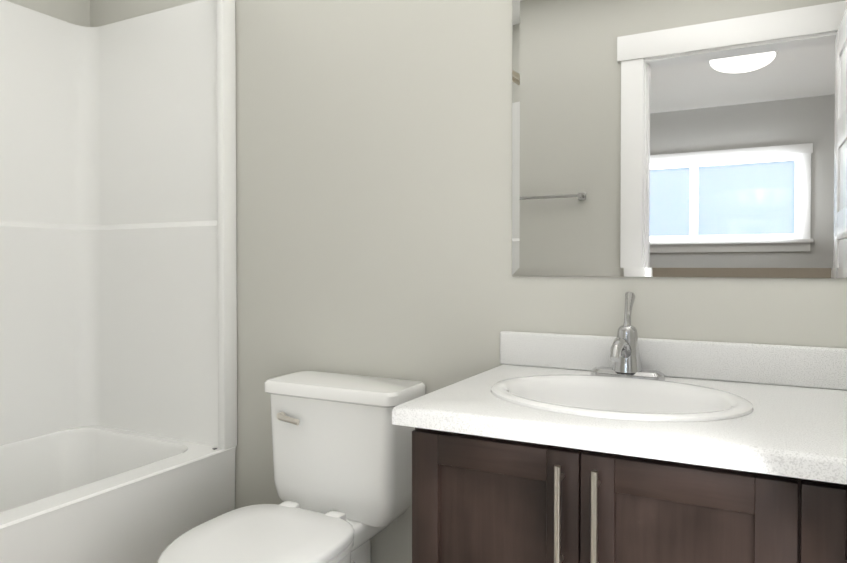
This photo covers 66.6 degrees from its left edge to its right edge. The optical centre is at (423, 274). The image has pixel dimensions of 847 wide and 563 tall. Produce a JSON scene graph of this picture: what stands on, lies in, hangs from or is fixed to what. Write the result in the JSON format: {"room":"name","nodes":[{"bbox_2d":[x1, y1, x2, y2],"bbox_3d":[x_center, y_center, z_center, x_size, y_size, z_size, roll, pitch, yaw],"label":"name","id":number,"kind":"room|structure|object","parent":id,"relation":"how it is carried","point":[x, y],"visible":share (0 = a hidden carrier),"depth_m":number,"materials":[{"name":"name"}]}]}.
{"room":"bathroom","nodes":[
{"label":"bathroom","id":0,"kind":"room"},
{"bbox_2d":[6,0,89,26],"bbox_3d":[-1.724,-0.154,1.803,0.100,2.435,1.660,0,1,28],"label":"wall","id":1,"kind":"structure","parent":0,"point":[76,12],"depth_m":2.41,"materials":[{"name":"grey paint"}]},
{"bbox_2d":[90,0,846,562],"bbox_3d":[-0.070,-0.156,1.931,2.912,2.435,0.100,0,1,28],"label":"wall","id":2,"kind":"structure","parent":0,"point":[372,188],"depth_m":1.89,"materials":[{"name":"grey paint"}]},
{"bbox_2d":[512,0,846,277],"bbox_3d":[0.654,-0.383,1.487,0.945,0.778,0.006,0,1,28],"label":"mirror","id":3,"kind":"object","parent":2,"relation":"attached to","point":[679,138],"visible":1,"depth_m":1.51,"materials":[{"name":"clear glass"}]},
{"bbox_3d":[-0.455,1.102,1.215,2.912,0.060,1.760,0,1,28],"label":"floor","id":4,"kind":"structure","parent":0,"visible":0},
{"bbox_2d":[0,0,236,562],"bbox_3d":[-1.315,0.069,1.661,0.754,1.993,1.534,0,1,28],"label":"shower","id":5,"kind":"object","parent":4,"relation":"on","point":[118,358],"visible":1,"depth_m":2.26,"materials":[{"name":"white plastic"}]},
{"bbox_2d":[157,371,425,562],"bbox_3d":[-0.344,0.686,1.616,0.442,0.760,0.713,0,1,28],"label":"toilet","id":6,"kind":"object","parent":4,"relation":"on","point":[342,455],"visible":0.96,"depth_m":1.71,"materials":[{"name":"white ceramic"}]},
{"bbox_2d":[392,292,846,562],"bbox_3d":[0.522,0.558,1.244,1.009,1.028,0.583,0,1,28],"label":"bathroom vanity","id":7,"kind":"object","parent":4,"relation":"on","point":[626,445],"visible":0.98,"depth_m":1.13,"materials":[{"name":"brown wood"}]}
]}

